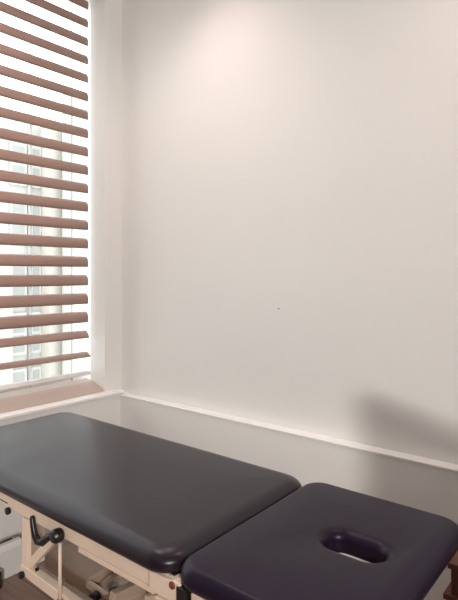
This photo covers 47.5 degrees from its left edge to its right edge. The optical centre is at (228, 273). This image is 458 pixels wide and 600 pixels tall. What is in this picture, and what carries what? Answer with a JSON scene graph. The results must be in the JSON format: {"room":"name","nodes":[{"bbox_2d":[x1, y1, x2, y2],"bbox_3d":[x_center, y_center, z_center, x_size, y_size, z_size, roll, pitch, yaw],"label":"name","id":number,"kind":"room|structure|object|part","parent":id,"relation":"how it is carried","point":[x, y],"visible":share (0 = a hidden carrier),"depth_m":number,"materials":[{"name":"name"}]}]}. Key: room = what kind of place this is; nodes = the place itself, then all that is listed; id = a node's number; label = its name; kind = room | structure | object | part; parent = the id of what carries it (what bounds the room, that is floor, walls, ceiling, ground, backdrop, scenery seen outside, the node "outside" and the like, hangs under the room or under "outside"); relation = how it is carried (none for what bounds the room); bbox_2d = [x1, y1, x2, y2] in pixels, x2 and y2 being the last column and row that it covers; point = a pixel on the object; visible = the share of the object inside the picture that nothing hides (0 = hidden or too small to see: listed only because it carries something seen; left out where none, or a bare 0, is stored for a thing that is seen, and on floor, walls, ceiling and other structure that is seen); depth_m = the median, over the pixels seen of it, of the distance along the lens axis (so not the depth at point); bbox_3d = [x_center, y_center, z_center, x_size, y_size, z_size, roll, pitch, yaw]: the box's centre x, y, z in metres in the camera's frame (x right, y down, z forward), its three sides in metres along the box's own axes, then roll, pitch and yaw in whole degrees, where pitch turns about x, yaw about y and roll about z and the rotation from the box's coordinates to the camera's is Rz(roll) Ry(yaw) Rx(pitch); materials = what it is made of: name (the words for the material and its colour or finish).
{"room":"examination room","nodes":[
{"label":"examination room","id":0,"kind":"room"},
{"bbox_2d":[0,560,149,599],"bbox_3d":[0.083,1.550,-1.051,7.150,0.100,5.870,0,0,39],"label":"floor","id":1,"kind":"structure","parent":0,"point":[13,588],"depth_m":2.47,"materials":[{"name":"wood"}]},
{"bbox_2d":[0,412,457,599],"bbox_3d":[-0.348,1.097,1.836,2.050,0.802,0.741,0,0,39],"label":"table","id":2,"kind":"object","parent":1,"relation":"on","point":[139,513],"visible":1,"depth_m":1.53,"materials":[{"name":"black leather"}]},
{"bbox_3d":[-0.764,0.818,1.794,0.025,0.025,0.014,0,0,39],"label":"rail knob","id":3,"kind":"part","parent":2,"relation":"part of","materials":[{"name":"black plastic"}]},
{"bbox_3d":[-0.678,0.910,1.752,0.037,0.180,0.025,0,0,39],"label":"support post","id":4,"kind":"part","parent":2,"relation":"part of","materials":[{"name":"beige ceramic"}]},
{"bbox_3d":[-0.630,0.889,1.718,0.080,0.131,0.005,0,0,39],"label":"gusset plate","id":5,"kind":"part","parent":2,"relation":"part of","materials":[{"name":"beige plastic"}]},
{"bbox_3d":[-0.581,0.811,1.623,0.129,0.082,0.025,0,0,33],"label":"adjustment lever","id":6,"kind":"part","parent":2,"relation":"part of","materials":[{"name":"black plastic"}]},
{"bbox_3d":[-0.434,1.008,1.556,0.673,0.063,0.030,0,0,39],"label":"lift arm","id":7,"kind":"part","parent":2,"relation":"part of","materials":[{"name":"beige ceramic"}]},
{"bbox_3d":[-0.518,0.922,1.594,0.010,0.196,0.010,0,0,39],"label":"strut rod","id":8,"kind":"part","parent":2,"relation":"part of","materials":[{"name":"beige metal"}]},
{"bbox_3d":[-0.393,1.245,1.732,0.890,0.220,0.026,0,0,39],"label":"arm","id":9,"kind":"part","parent":2,"relation":"part of","materials":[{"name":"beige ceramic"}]},
{"bbox_3d":[-0.642,0.785,1.723,1.355,0.054,0.028,0,0,39],"label":"frame rail","id":10,"kind":"part","parent":2,"relation":"part of","materials":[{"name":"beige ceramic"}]},
{"bbox_3d":[-0.494,1.187,1.908,0.038,0.039,0.035,0,0,25],"label":"pedal knob","id":11,"kind":"part","parent":2,"relation":"part of","materials":[{"name":"black plastic"}]},
{"bbox_3d":[-0.492,1.182,1.944,0.120,0.022,0.020,0,0,41],"label":"pedal arm","id":12,"kind":"part","parent":2,"relation":"part of","materials":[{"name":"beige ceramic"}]},
{"bbox_3d":[-0.153,1.188,1.926,0.674,0.357,0.030,0,0,39],"label":"scissor leg","id":13,"kind":"part","parent":2,"relation":"part of","materials":[{"name":"beige metal"}]},
{"bbox_2d":[0,412,301,572],"bbox_3d":[-0.496,0.728,1.991,1.448,0.064,0.687,0,0,39],"label":"cushion","id":14,"kind":"object","parent":2,"relation":"on","point":[153,502],"depth_m":1.72,"materials":[{"name":"black leather"}]},
{"bbox_3d":[-0.151,0.838,1.296,0.085,0.044,0.012,0,0,39],"label":"pivot plate","id":15,"kind":"part","parent":2,"relation":"part of","materials":[{"name":"beige metal"}]},
{"bbox_3d":[0.073,0.800,1.144,0.405,0.056,0.028,0,0,39],"label":"head rail","id":16,"kind":"part","parent":2,"relation":"part of","materials":[{"name":"beige metal"}]},
{"bbox_2d":[180,482,457,599],"bbox_3d":[0.269,0.728,1.373,0.508,0.064,0.687,0,0,39],"label":"cushion","id":17,"kind":"object","parent":2,"relation":"on","point":[290,547],"depth_m":1.32,"materials":[{"name":"black leather"}]},
{"bbox_2d":[443,551,457,599],"bbox_3d":[0.891,1.184,1.472,0.506,0.632,0.150,0,0,39],"label":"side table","id":18,"kind":"object","parent":1,"relation":"on","point":[451,592],"visible":0.9,"depth_m":1.56,"materials":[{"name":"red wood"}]},
{"bbox_2d":[443,582,457,599],"bbox_3d":[0.885,0.974,1.474,0.496,0.018,0.145,0,0,39],"label":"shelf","id":19,"kind":"object","parent":18,"relation":"attached to","point":[449,594],"depth_m":1.57,"materials":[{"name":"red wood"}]},
{"bbox_3d":[0.693,1.194,1.571,0.034,0.612,0.034,0,0,39],"label":"leg","id":20,"kind":"part","parent":18,"relation":"part of","materials":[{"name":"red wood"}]},
{"bbox_2d":[90,0,121,390],"bbox_3d":[-2.569,-0.150,1.093,0.330,3.300,5.670,0,0,39],"label":"wall","id":21,"kind":"structure","parent":0,"point":[105,15],"depth_m":3.14,"materials":[{"name":"paint"}]},
{"bbox_2d":[0,0,89,393],"bbox_3d":[-1.429,-0.520,2.634,0.065,2.440,2.500,0,0,39],"label":"window","id":22,"kind":"structure","parent":21,"relation":"in","point":[88,1],"depth_m":3.08,"materials":[{"name":"white"}]},
{"bbox_2d":[0,0,90,390],"bbox_3d":[-1.495,-0.545,2.388,0.080,2.374,2.005,0,0,39],"label":"window blind","id":23,"kind":"object","parent":22,"relation":"attached to","point":[13,301],"visible":1,"depth_m":2.92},
{"bbox_3d":[-1.112,-0.519,2.919,0.006,2.322,0.006,0,0,39],"label":"cord","id":24,"kind":"part","parent":23,"relation":"part of","materials":[{"name":"white fabric"}]},
{"bbox_3d":[-1.485,0.595,2.380,0.055,0.023,2.005,0,0,39],"label":"rail","id":25,"kind":"part","parent":23,"relation":"part of","materials":[{"name":"white paint"}]},
{"bbox_3d":[-0.944,-0.519,3.127,0.005,2.322,0.005,0,0,16],"label":"cord","id":26,"kind":"part","parent":23,"relation":"part of","materials":[{"name":"white fabric"}]},
{"bbox_2d":[0,378,103,413],"bbox_3d":[-1.450,0.749,2.357,0.181,0.221,2.042,0,0,39],"label":"window sill","id":27,"kind":"structure","parent":21,"relation":"attached to","point":[35,396],"depth_m":2.88,"materials":[{"name":"beige"}]},
{"bbox_2d":[0,389,123,420],"bbox_3d":[-2.426,0.706,0.954,0.067,0.017,5.634,0,0,39],"label":"trim","id":28,"kind":"structure","parent":21,"relation":"attached to","point":[44,407],"depth_m":2.80,"materials":[{"name":"white paint"}]},
{"bbox_2d":[0,391,126,579],"bbox_3d":[-2.419,1.107,0.972,0.055,0.785,5.670,0,0,39],"label":"wall","id":29,"kind":"structure","parent":21,"relation":"attached to","point":[105,409],"depth_m":2.65,"materials":[{"name":"paint"}]},
{"bbox_2d":[122,0,457,464],"bbox_3d":[1.976,-0.150,1.142,6.962,3.300,0.120,0,0,39],"label":"wall","id":30,"kind":"structure","parent":0,"point":[299,158],"depth_m":2.41,"materials":[{"name":"paint"}]},
{"bbox_2d":[120,396,457,599],"bbox_3d":[1.958,1.114,1.042,6.665,0.772,0.057,0,0,39],"label":"wall","id":31,"kind":"structure","parent":30,"relation":"attached to","point":[434,490],"depth_m":2.30,"materials":[{"name":"paint"}]},
{"bbox_2d":[120,392,457,471],"bbox_3d":[1.956,0.724,1.041,6.666,0.009,0.061,0,0,39],"label":"trim","id":32,"kind":"structure","parent":30,"relation":"attached to","point":[354,445],"depth_m":2.31,"materials":[{"name":"white paint"}]},
{"label":"outside","id":33,"kind":"structure","parent":0,"visible":0},
{"bbox_2d":[0,94,89,384],"bbox_3d":[-4.507,1.400,12.002,3.900,10.200,11.000,0,0,39],"label":"building","id":34,"kind":"structure","parent":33,"point":[15,353],"depth_m":10.70,"materials":[{"name":"concrete"}]},
{"bbox_3d":[-4.264,-2.230,10.545,0.010,0.740,0.260,0,0,39],"label":"pane","id":35,"kind":"part","parent":34,"relation":"part of","materials":[{"name":"grey glass"}]},
{"bbox_3d":[-4.264,-1.080,10.545,0.010,0.740,0.260,0,0,39],"label":"pane","id":36,"kind":"part","parent":34,"relation":"part of","materials":[{"name":"grey glass"}]},
{"bbox_3d":[-4.264,0.070,10.545,0.010,0.740,0.260,0,0,39],"label":"pane","id":37,"kind":"part","parent":34,"relation":"part of","materials":[{"name":"grey glass"}]},
{"bbox_3d":[-4.264,1.220,10.545,0.010,0.740,0.260,0,0,39],"label":"pane","id":38,"kind":"part","parent":34,"relation":"part of","materials":[{"name":"grey glass"}]},
{"bbox_3d":[-4.264,2.370,10.545,0.010,0.740,0.260,0,0,39],"label":"pane","id":39,"kind":"part","parent":34,"relation":"part of","materials":[{"name":"grey glass"}]},
{"bbox_3d":[-4.019,-2.230,10.848,0.010,0.740,0.140,0,0,39],"label":"pane","id":40,"kind":"part","parent":34,"relation":"part of","materials":[{"name":"grey glass"}]},
{"bbox_3d":[-4.019,-1.080,10.848,0.010,0.740,0.140,0,0,39],"label":"pane","id":41,"kind":"part","parent":34,"relation":"part of","materials":[{"name":"grey glass"}]},
{"bbox_3d":[-4.019,0.070,10.848,0.010,0.740,0.140,0,0,39],"label":"pane","id":42,"kind":"part","parent":34,"relation":"part of","materials":[{"name":"grey glass"}]},
{"bbox_3d":[-4.019,1.220,10.848,0.010,0.740,0.140,0,0,39],"label":"pane","id":43,"kind":"part","parent":34,"relation":"part of","materials":[{"name":"grey glass"}]},
{"bbox_3d":[-4.019,2.370,10.848,0.010,0.740,0.140,0,0,39],"label":"pane","id":44,"kind":"part","parent":34,"relation":"part of","materials":[{"name":"grey glass"}]}
]}

